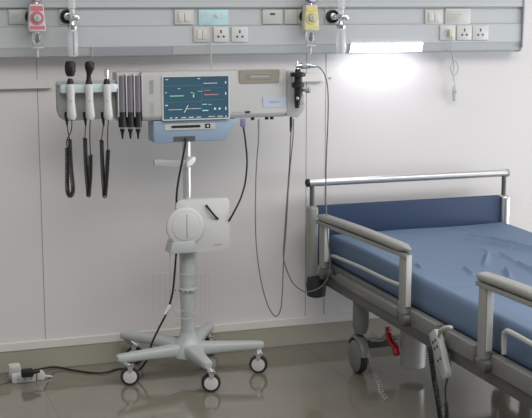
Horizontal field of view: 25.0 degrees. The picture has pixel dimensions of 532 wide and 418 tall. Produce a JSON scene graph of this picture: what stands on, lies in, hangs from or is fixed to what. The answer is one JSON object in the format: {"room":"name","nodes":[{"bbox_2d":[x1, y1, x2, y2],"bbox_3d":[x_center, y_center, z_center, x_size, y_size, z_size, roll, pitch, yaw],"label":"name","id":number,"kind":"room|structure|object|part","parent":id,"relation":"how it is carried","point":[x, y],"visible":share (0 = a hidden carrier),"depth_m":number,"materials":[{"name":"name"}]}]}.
{"room":"hospital room","nodes":[
{"label":"hospital room","id":0,"kind":"room"},
{"bbox_2d":[0,0,531,342],"bbox_3d":[0.222,-0.704,5.545,9.000,2.900,0.121,-3,10,-18],"label":"wall","id":1,"kind":"structure","parent":0,"point":[78,265],"depth_m":5.48,"materials":[{"name":"white paint"}]},
{"bbox_2d":[0,80,51,88],"bbox_3d":[-1.130,-0.520,5.035,0.460,0.036,0.025,-3,10,-18],"label":"wall rail","id":2,"kind":"object","parent":1,"relation":"attached to","point":[4,84],"visible":1,"depth_m":5.06,"materials":[{"name":"white plastic"}]},
{"bbox_2d":[0,311,379,351],"bbox_3d":[0.243,0.524,5.692,9.000,0.038,0.016,-3,10,-18],"label":"trim","id":3,"kind":"structure","parent":1,"relation":"attached to","point":[305,320],"depth_m":5.47,"materials":[{"name":"white plastic"}]},
{"bbox_2d":[0,318,399,373],"bbox_3d":[0.243,0.590,5.705,9.000,0.096,0.012,-3,10,-18],"label":"baseboard","id":4,"kind":"structure","parent":1,"relation":"attached to","point":[332,331],"depth_m":5.54,"materials":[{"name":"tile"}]},
{"bbox_2d":[0,0,525,58],"bbox_3d":[-0.639,-0.850,5.098,3.903,0.412,0.112,-3,10,-18],"label":"bedhead panel","id":5,"kind":"object","parent":1,"relation":"attached to","point":[101,23],"visible":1,"depth_m":5.27,"materials":[{"name":"metal"}]},
{"bbox_2d":[8,9,26,23],"bbox_3d":[-1.021,-0.790,4.933,0.075,0.059,0.014,-3,10,-18],"label":"blank plate","id":6,"kind":"object","parent":5,"relation":"attached to","point":[15,16],"visible":1,"depth_m":4.93,"materials":[{"name":"grey plastic"}]},
{"bbox_2d":[23,8,27,24],"bbox_3d":[-0.967,-0.793,4.941,0.068,0.068,0.032,-3,10,-18],"label":"outlet","id":7,"kind":"object","parent":5,"relation":"attached to","point":[26,13],"visible":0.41,"depth_m":4.93,"materials":[{"name":"black plastic"}]},
{"bbox_2d":[27,0,45,56],"bbox_3d":[-0.943,-0.761,4.921,0.071,0.274,0.090,-3,10,-18],"label":"suction regulator","id":8,"kind":"object","parent":7,"relation":"attached to","point":[36,24],"visible":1,"depth_m":4.89,"materials":[{"name":"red plastic"}]},
{"bbox_3d":[-0.931,-0.777,4.883,0.034,0.034,0.014,-3,10,-18],"label":"knob","id":9,"kind":"part","parent":8,"relation":"part of","materials":[{"name":"white plastic"}]},
{"bbox_2d":[58,8,74,24],"bbox_3d":[-0.826,-0.800,4.989,0.068,0.068,0.032,-3,10,-18],"label":"outlet","id":10,"kind":"object","parent":5,"relation":"attached to","point":[63,12],"visible":0.84,"depth_m":4.99,"materials":[{"name":"black plastic"}]},
{"bbox_2d":[66,14,78,54],"bbox_3d":[-0.798,-0.785,4.947,0.046,0.315,0.065,-3,10,-18],"label":"flowmeter","id":11,"kind":"object","parent":5,"relation":"attached to","point":[71,25],"visible":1,"depth_m":4.94,"materials":[{"name":"silver metal"}]},
{"bbox_2d":[67,21,77,29],"bbox_3d":[-0.799,-0.703,4.964,0.045,0.147,0.045,-3,10,-18],"label":"valve","id":12,"kind":"object","parent":11,"relation":"on","point":[71,25],"depth_m":4.94,"materials":[{"name":"silver metal"}]},
{"bbox_2d":[91,46,174,56],"bbox_3d":[-0.566,-0.673,5.114,0.360,0.043,0.022,-3,10,-18],"label":"reading lamp","id":13,"kind":"object","parent":5,"relation":"attached to","point":[147,50],"visible":1,"depth_m":5.11,"materials":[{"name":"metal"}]},
{"bbox_2d":[174,9,192,24],"bbox_3d":[-0.353,-0.825,5.156,0.084,0.064,0.015,-3,10,-18],"label":"wall switch","id":14,"kind":"object","parent":5,"relation":"attached to","point":[181,16],"visible":1,"depth_m":5.15,"materials":[{"name":"white plastic"}]},
{"bbox_2d":[193,27,209,41],"bbox_3d":[-0.278,-0.754,5.189,0.076,0.065,0.015,-3,10,-18],"label":"wall switch","id":15,"kind":"object","parent":5,"relation":"attached to","point":[200,34],"visible":1,"depth_m":5.18,"materials":[{"name":"white plastic"}]},
{"bbox_2d":[210,26,211,69],"bbox_3d":[-0.234,-0.674,5.150,0.006,0.218,0.132,-1,10,-5],"label":"cord","id":16,"kind":"object","parent":5,"relation":"hanging from","point":[210,26],"visible":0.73,"depth_m":5.19,"materials":[{"name":"white plastic"}]},
{"bbox_2d":[198,9,227,24],"bbox_3d":[-0.228,-0.830,5.197,0.135,0.067,0.016,-3,10,-18],"label":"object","id":17,"kind":"object","parent":5,"relation":"attached to","point":[205,16],"visible":1,"depth_m":5.19,"materials":[{"name":"teal plastic"}]},
{"bbox_2d":[213,27,227,41],"bbox_3d":[-0.197,-0.758,5.217,0.068,0.065,0.012,-3,10,-18],"label":"power socket","id":18,"kind":"object","parent":5,"relation":"attached to","point":[220,34],"visible":1,"depth_m":5.21,"materials":[{"name":"white plastic"}]},
{"bbox_2d":[231,27,247,41],"bbox_3d":[-0.116,-0.762,5.244,0.075,0.066,0.012,-3,10,-18],"label":"power socket","id":19,"kind":"object","parent":5,"relation":"attached to","point":[238,34],"visible":1,"depth_m":5.24,"materials":[{"name":"white plastic"}]},
{"bbox_2d":[262,9,281,23],"bbox_3d":[0.028,-0.846,5.284,0.093,0.064,0.012,-3,10,-18],"label":"plate","id":20,"kind":"object","parent":5,"relation":"attached to","point":[269,16],"visible":1,"depth_m":5.28,"materials":[{"name":"white plastic"}]},
{"bbox_2d":[284,9,296,23],"bbox_3d":[0.109,-0.851,5.312,0.061,0.064,0.011,-3,10,-18],"label":"blank plate","id":21,"kind":"object","parent":5,"relation":"attached to","point":[290,15],"visible":1,"depth_m":5.31,"materials":[{"name":"white plastic"}]},
{"bbox_2d":[297,9,302,23],"bbox_3d":[0.176,-0.854,5.323,0.068,0.068,0.032,-3,10,-18],"label":"outlet","id":22,"kind":"object","parent":5,"relation":"attached to","point":[299,17],"visible":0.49,"depth_m":5.32,"materials":[{"name":"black plastic"}]},
{"bbox_2d":[301,0,318,53],"bbox_3d":[0.192,-0.822,5.300,0.071,0.274,0.090,-3,10,-18],"label":"suction regulator","id":23,"kind":"object","parent":22,"relation":"attached to","point":[310,21],"visible":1,"depth_m":5.27,"materials":[{"name":"beige plastic"}]},
{"bbox_3d":[0.204,-0.838,5.263,0.034,0.034,0.014,-3,10,-18],"label":"knob","id":24,"kind":"part","parent":23,"relation":"part of","materials":[{"name":"white plastic"}]},
{"bbox_2d":[325,9,338,23],"bbox_3d":[0.298,-0.860,5.364,0.068,0.068,0.032,-3,10,-18],"label":"outlet","id":25,"kind":"object","parent":5,"relation":"attached to","point":[329,13],"visible":0.95,"depth_m":5.36,"materials":[{"name":"black plastic"}]},
{"bbox_2d":[334,14,348,51],"bbox_3d":[0.332,-0.846,5.326,0.054,0.315,0.068,-3,10,-18],"label":"flowmeter","id":26,"kind":"object","parent":5,"relation":"attached to","point":[340,25],"visible":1,"depth_m":5.32,"materials":[{"name":"silver metal"}]},
{"bbox_2d":[336,21,345,28],"bbox_3d":[0.334,-0.764,5.343,0.045,0.147,0.045,-3,10,-18],"label":"valve","id":27,"kind":"object","parent":26,"relation":"on","point":[340,25],"depth_m":5.32,"materials":[{"name":"silver metal"}]},
{"bbox_2d":[348,43,423,52],"bbox_3d":[0.551,-0.737,5.487,0.370,0.043,0.022,-3,10,-18],"label":"reading lamp","id":28,"kind":"object","parent":5,"relation":"attached to","point":[396,47],"visible":1,"depth_m":5.49,"materials":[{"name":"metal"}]},
{"bbox_2d":[424,9,442,23],"bbox_3d":[0.773,-0.886,5.532,0.091,0.066,0.015,-3,10,-18],"label":"wall switch","id":29,"kind":"object","parent":5,"relation":"attached to","point":[431,16],"visible":1,"depth_m":5.53,"materials":[{"name":"white plastic"}]},
{"bbox_2d":[439,25,454,39],"bbox_3d":[0.841,-0.817,5.564,0.079,0.067,0.011,-3,10,-18],"label":"socket","id":30,"kind":"object","parent":5,"relation":"attached to","point":[443,29],"visible":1,"depth_m":5.55,"materials":[{"name":"white plastic"}]},
{"bbox_2d":[448,30,458,100],"bbox_3d":[0.874,-0.672,5.628,0.035,0.338,0.136,4,11,21],"label":"cable","id":31,"kind":"object","parent":30,"relation":"hanging from","point":[450,32],"visible":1,"depth_m":5.67,"materials":[{"name":"beige plastic"}]},
{"bbox_3d":[0.874,-0.698,5.621,0.012,0.223,0.120,3,10,17],"label":"cord","id":32,"kind":"part","parent":31,"relation":"part of","materials":[{"name":"white plastic"}]},
{"bbox_2d":[452,84,456,100],"bbox_3d":[0.896,-0.554,5.700,0.023,0.082,0.026,-3,10,-18],"label":"switch","id":33,"kind":"object","parent":31,"relation":"attached to","point":[454,89],"depth_m":5.69,"materials":[{"name":"plastic"}]},
{"bbox_2d":[445,8,470,23],"bbox_3d":[0.890,-0.895,5.571,0.129,0.072,0.014,-3,10,-18],"label":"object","id":34,"kind":"object","parent":5,"relation":"attached to","point":[452,15],"visible":1,"depth_m":5.57,"materials":[{"name":"white plastic"}]},
{"bbox_2d":[456,25,471,39],"bbox_3d":[0.923,-0.821,5.591,0.078,0.068,0.012,-3,10,-18],"label":"power socket","id":35,"kind":"object","parent":5,"relation":"attached to","point":[463,32],"visible":1,"depth_m":5.59,"materials":[{"name":"white plastic"}]},
{"bbox_2d":[472,25,488,39],"bbox_3d":[1.002,-0.825,5.618,0.084,0.068,0.012,-3,10,-18],"label":"power socket","id":36,"kind":"object","parent":5,"relation":"attached to","point":[479,32],"visible":1,"depth_m":5.61,"materials":[{"name":"white plastic"}]},
{"bbox_2d":[302,73,322,81],"bbox_3d":[0.137,-0.596,5.457,0.256,0.037,0.025,-3,10,-18],"label":"wall rail","id":37,"kind":"object","parent":1,"relation":"attached to","point":[310,77],"visible":0.42,"depth_m":5.47,"materials":[{"name":"white plastic"}]},
{"bbox_2d":[325,105,325,158],"bbox_3d":[0.276,-0.107,5.602,0.002,1.236,0.001,-3,10,-18],"label":"trim","id":38,"kind":"structure","parent":1,"relation":"attached to","point":[325,105],"depth_m":5.56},
{"bbox_2d":[0,335,531,417],"bbox_3d":[1.603,1.370,1.760,9.000,0.100,8.500,-3,10,-18],"label":"floor","id":39,"kind":"structure","parent":0,"point":[318,380],"depth_m":4.99,"materials":[{"name":"tile"}]},
{"bbox_2d":[8,363,20,379],"bbox_3d":[-1.083,0.698,5.167,0.050,0.065,0.042,-3,10,-18],"label":"adapter","id":40,"kind":"object","parent":39,"relation":"on","point":[12,367],"visible":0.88,"depth_m":5.15,"materials":[{"name":"plastic"}]},
{"bbox_2d":[11,372,35,383],"bbox_3d":[-1.038,0.720,5.132,0.100,0.035,0.053,-3,10,-18],"label":"power strip","id":41,"kind":"object","parent":39,"relation":"on","point":[16,377],"visible":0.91,"depth_m":5.11,"materials":[{"name":"white plastic"}]},
{"bbox_2d":[36,370,52,379],"bbox_3d":[-0.954,0.709,5.163,0.070,0.045,0.035,-3,10,-18],"label":"plug","id":42,"kind":"object","parent":39,"relation":"on","point":[39,376],"visible":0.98,"depth_m":5.14,"materials":[{"name":"plastic"}]},
{"bbox_2d":[116,118,267,391],"bbox_3d":[-0.333,0.172,5.123,0.667,1.118,0.561,-3,10,-18],"label":"equipment cart","id":43,"kind":"object","parent":39,"relation":"on","point":[185,225],"visible":1,"depth_m":5.05,"materials":[{"name":"white plastic"}]},
{"bbox_2d":[21,138,186,377],"bbox_3d":[-0.691,0.209,5.121,0.713,1.045,0.232,-1,10,-5],"label":"power cable","id":44,"kind":"object","parent":43,"relation":"hanging from","point":[26,372],"visible":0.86,"depth_m":5.07,"materials":[{"name":"black plastic"}]},
{"bbox_3d":[-0.490,0.618,5.110,0.313,0.062,0.080,-6,11,-29],"label":"arm","id":45,"kind":"part","parent":43,"relation":"part of","materials":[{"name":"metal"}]},
{"bbox_3d":[-0.499,0.584,5.266,0.315,0.073,0.080,4,11,24],"label":"arm","id":46,"kind":"part","parent":43,"relation":"part of","materials":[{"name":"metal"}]},
{"bbox_3d":[-0.388,-0.190,5.014,0.166,0.041,0.025,-3,10,-18],"label":"hook arm","id":47,"kind":"part","parent":43,"relation":"part of","materials":[{"name":"paint"}]},
{"bbox_2d":[169,252,197,318],"bbox_3d":[-0.360,0.304,5.098,0.255,0.336,0.028,-3,10,-18],"label":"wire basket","id":48,"kind":"object","parent":43,"relation":"hanging from","point":[196,252],"visible":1,"depth_m":5.10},
{"bbox_3d":[-0.317,-0.198,5.027,0.040,0.042,0.035,-3,10,-18],"label":"clamp lever","id":49,"kind":"part","parent":43,"relation":"part of","materials":[{"name":"white plastic"}]},
{"bbox_3d":[-0.288,0.627,5.057,0.080,0.062,0.262,-3,10,-18],"label":"arm","id":50,"kind":"part","parent":43,"relation":"part of","materials":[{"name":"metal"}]},
{"bbox_2d":[175,197,229,251],"bbox_3d":[-0.269,0.066,5.079,0.232,0.227,0.029,-3,10,-18],"label":"box","id":51,"kind":"object","parent":43,"relation":"attached to","point":[215,236],"visible":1,"depth_m":5.08,"materials":[{"name":"plastic"}]},
{"bbox_2d":[205,205,218,219],"bbox_3d":[-0.226,0.014,5.061,0.061,0.070,0.020,-4,11,-23],"label":"handle","id":52,"kind":"object","parent":51,"relation":"attached to","point":[207,206],"visible":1,"depth_m":5.05,"materials":[{"name":"black plastic"}]},
{"bbox_3d":[-0.292,0.569,5.351,0.080,0.073,0.289,3,10,15],"label":"arm","id":53,"kind":"part","parent":43,"relation":"part of","materials":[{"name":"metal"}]},
{"bbox_2d":[136,69,304,120],"bbox_3d":[-0.185,-0.479,5.043,0.710,0.212,0.130,-3,10,-18],"label":"patient monitor","id":54,"kind":"object","parent":43,"relation":"on","point":[236,93],"visible":0.97,"depth_m":4.97,"materials":[{"name":"white plastic"}]},
{"bbox_2d":[112,71,142,138],"bbox_3d":[-0.567,-0.425,4.919,0.103,0.271,0.112,-3,10,-18],"label":"dispenser","id":55,"kind":"object","parent":54,"relation":"attached to","point":[129,94],"visible":0.99,"depth_m":4.87,"materials":[{"name":"black plastic"}]},
{"bbox_2d":[55,80,117,120],"bbox_3d":[-0.727,-0.439,4.854,0.240,0.162,0.106,-3,10,-18],"label":"holder","id":56,"kind":"object","parent":55,"relation":"attached to","point":[61,93],"visible":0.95,"depth_m":4.83,"materials":[{"name":"plastic"}]},
{"bbox_2d":[64,61,76,197],"bbox_3d":[-0.780,-0.315,4.799,0.059,0.552,0.048,6,12,32],"label":"instrument","id":57,"kind":"object","parent":56,"relation":"hanging from","point":[70,67],"visible":1,"depth_m":4.78,"materials":[{"name":"white plastic"}]},
{"bbox_3d":[-0.792,-0.163,4.832,0.024,0.242,0.048,8,13,39],"label":"coiled cord","id":58,"kind":"part","parent":57,"relation":"part of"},
{"bbox_3d":[-0.774,-0.426,4.774,0.039,0.142,0.039,-3,10,-18],"label":"handle","id":59,"kind":"part","parent":57,"relation":"part of","materials":[{"name":"white plastic"}]},
{"bbox_2d":[83,61,94,196],"bbox_3d":[-0.710,-0.318,4.824,0.060,0.551,0.041,9,14,44],"label":"instrument","id":60,"kind":"object","parent":56,"relation":"hanging from","point":[89,114],"visible":1,"depth_m":4.81,"materials":[{"name":"white plastic"}]},
{"bbox_3d":[-0.720,-0.168,4.854,0.041,0.244,0.027,6,11,31],"label":"coiled cord","id":61,"kind":"part","parent":60,"relation":"part of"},
{"bbox_3d":[-0.704,-0.429,4.798,0.040,0.143,0.039,-3,10,-18],"label":"handle","id":62,"kind":"part","parent":60,"relation":"part of","materials":[{"name":"white plastic"}]},
{"bbox_2d":[99,67,112,197],"bbox_3d":[-0.646,-0.305,4.846,0.063,0.530,0.039,2,10,14],"label":"instrument","id":63,"kind":"object","parent":56,"relation":"hanging from","point":[107,114],"visible":1,"depth_m":4.85,"materials":[{"name":"white plastic"}]},
{"bbox_3d":[-0.654,-0.163,4.876,0.046,0.240,0.028,3,10,17],"label":"coiled cord","id":64,"kind":"part","parent":63,"relation":"part of","materials":[{"name":"black rubber"}]},
{"bbox_3d":[-0.635,-0.431,4.821,0.040,0.143,0.039,-3,10,-18],"label":"handle","id":65,"kind":"part","parent":63,"relation":"part of","materials":[{"name":"white plastic"}]},
{"bbox_3d":[-0.572,-0.464,4.925,0.100,0.197,0.085,-3,10,-18],"label":"plate","id":66,"kind":"part","parent":55,"relation":"part of","materials":[{"name":"white plastic"}]},
{"bbox_2d":[228,119,247,220],"bbox_3d":[-0.118,-0.163,5.073,0.091,0.433,0.016,-5,11,-25],"label":"lead","id":67,"kind":"object","parent":54,"relation":"hanging from","point":[242,121],"visible":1,"depth_m":5.08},
{"bbox_3d":[-0.031,-0.556,5.032,0.176,0.053,0.030,-3,10,-18],"label":"printer door","id":68,"kind":"part","parent":54,"relation":"part of","materials":[{"name":"beige plastic"}]},
{"bbox_2d":[255,119,293,316],"bbox_3d":[0.034,0.047,5.199,0.167,0.880,0.054,-3,10,-18],"label":"cable","id":69,"kind":"object","parent":54,"relation":"hanging from","point":[258,119],"visible":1,"depth_m":5.21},
{"bbox_3d":[0.036,-0.451,5.059,0.103,0.045,0.004,-3,10,-18],"label":"label panel","id":70,"kind":"part","parent":54,"relation":"part of","materials":[{"name":"blue plastic"}]},
{"bbox_2d":[290,61,310,107],"bbox_3d":[0.145,-0.524,5.051,0.086,0.198,0.066,-3,10,-18],"label":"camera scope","id":71,"kind":"object","parent":54,"relation":"attached to","point":[298,85],"visible":1,"depth_m":5.04,"materials":[{"name":"black plastic"}]},
{"bbox_2d":[283,62,330,291],"bbox_3d":[0.192,-0.124,5.197,0.203,1.024,0.143,-3,10,-18],"label":"cable","id":72,"kind":"object","parent":71,"relation":"hanging from","point":[303,65],"visible":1,"depth_m":5.20,"materials":[{"name":"grey plastic"}]},
{"bbox_3d":[0.172,-0.501,5.054,0.033,0.023,0.024,3,10,18],"label":"knob","id":73,"kind":"part","parent":71,"relation":"part of","materials":[{"name":"grey metal"}]},
{"bbox_3d":[-0.164,0.599,5.222,0.309,0.062,0.080,-1,10,-8],"label":"arm","id":74,"kind":"part","parent":43,"relation":"part of","materials":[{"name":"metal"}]},
{"bbox_2d":[368,365,387,399],"bbox_3d":[0.474,0.734,5.091,0.028,0.019,0.463,0,10,-3],"label":"coiled cable","id":75,"kind":"object","parent":39,"relation":"on","point":[383,394],"visible":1,"depth_m":5.07,"materials":[{"name":"grey plastic"}]},
{"bbox_2d":[305,169,531,408],"bbox_3d":[1.019,0.407,4.652,1.071,0.814,2.167,-3,10,-18],"label":"hospital bed","id":76,"kind":"object","parent":39,"relation":"on","point":[358,221],"visible":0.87,"depth_m":5.15,"materials":[{"name":"paint"}]},
{"bbox_3d":[0.210,0.178,5.463,0.044,0.390,0.060,-3,10,-18],"label":"headboard post","id":77,"kind":"part","parent":76,"relation":"part of","materials":[{"name":"grey plastic"}]},
{"bbox_3d":[0.269,0.150,5.317,0.022,0.174,0.008,-3,10,-18],"label":"upright trim","id":78,"kind":"part","parent":76,"relation":"part of","materials":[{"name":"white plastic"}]},
{"bbox_2d":[348,333,369,357],"bbox_3d":[0.406,0.585,5.227,0.044,0.082,0.185,-3,10,-16],"label":"hood","id":79,"kind":"object","parent":76,"relation":"attached to","point":[359,347],"depth_m":5.19,"materials":[{"name":"grey paint"}]},
{"bbox_3d":[0.410,0.446,5.187,0.072,0.185,0.072,-3,10,-18],"label":"castor stem","id":80,"kind":"part","parent":76,"relation":"part of","materials":[{"name":"grey paint"}]},
{"bbox_3d":[0.388,0.092,4.945,0.052,0.057,0.963,-3,10,-18],"label":"rail","id":81,"kind":"part","parent":76,"relation":"part of","materials":[{"name":"grey plastic"}]},
{"bbox_3d":[0.492,0.542,5.139,0.008,0.111,0.208,-3,10,-18],"label":"link rod","id":82,"kind":"part","parent":76,"relation":"part of","materials":[{"name":"metal"}]},
{"bbox_3d":[0.530,0.555,5.026,0.034,0.104,0.122,-3,10,-18],"label":"red lever","id":83,"kind":"part","parent":76,"relation":"part of","materials":[{"name":"red plastic"}]},
{"bbox_3d":[0.673,0.094,5.609,0.935,0.275,0.028,-3,10,-18],"label":"headboard panel","id":84,"kind":"part","parent":76,"relation":"part of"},
{"bbox_3d":[0.538,0.272,4.530,0.022,0.201,0.008,-3,10,-18],"label":"upright trim","id":85,"kind":"part","parent":76,"relation":"part of","materials":[{"name":"white plastic"}]},
{"bbox_2d":[329,222,531,369],"bbox_3d":[1.039,0.300,4.626,0.906,0.156,2.068,-3,10,-18],"label":"mattress","id":86,"kind":"object","parent":76,"relation":"on","point":[446,261],"visible":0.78,"depth_m":4.79,"materials":[{"name":"blue fabric"}]},
{"bbox_2d":[427,325,453,417],"bbox_3d":[0.622,0.586,4.302,0.038,0.406,0.235,-2,10,-13],"label":"remote","id":87,"kind":"object","parent":76,"relation":"hanging from","point":[438,349],"visible":1,"depth_m":4.28,"materials":[{"name":"plastic"}]},
{"bbox_3d":[0.618,0.646,4.356,0.026,0.269,0.150,-2,10,-14],"label":"coiled cord","id":88,"kind":"part","parent":87,"relation":"part of","materials":[{"name":"grey plastic"}]},
{"bbox_3d":[0.640,0.690,4.249,0.019,0.180,0.029,-3,10,-18],"label":"straight cord","id":89,"kind":"part","parent":87,"relation":"part of","materials":[{"name":"grey plastic"}]},
{"bbox_3d":[0.737,0.362,3.950,0.022,0.222,0.008,-3,10,-18],"label":"upright trim","id":90,"kind":"part","parent":76,"relation":"part of","materials":[{"name":"white plastic"}]},
{"bbox_3d":[0.798,0.256,3.745,0.052,0.044,0.560,-3,10,-18],"label":"rail","id":91,"kind":"part","parent":76,"relation":"part of","materials":[{"name":"grey plastic"}]},
{"bbox_3d":[1.138,0.124,5.772,0.044,0.390,0.060,-3,10,-18],"label":"headboard post","id":92,"kind":"part","parent":76,"relation":"part of","materials":[{"name":"metal"}]},
{"bbox_3d":[1.149,0.066,5.731,0.020,0.240,0.008,-3,10,-18],"label":"post trim","id":93,"kind":"part","parent":76,"relation":"part of","materials":[{"name":"metal"}]}
]}

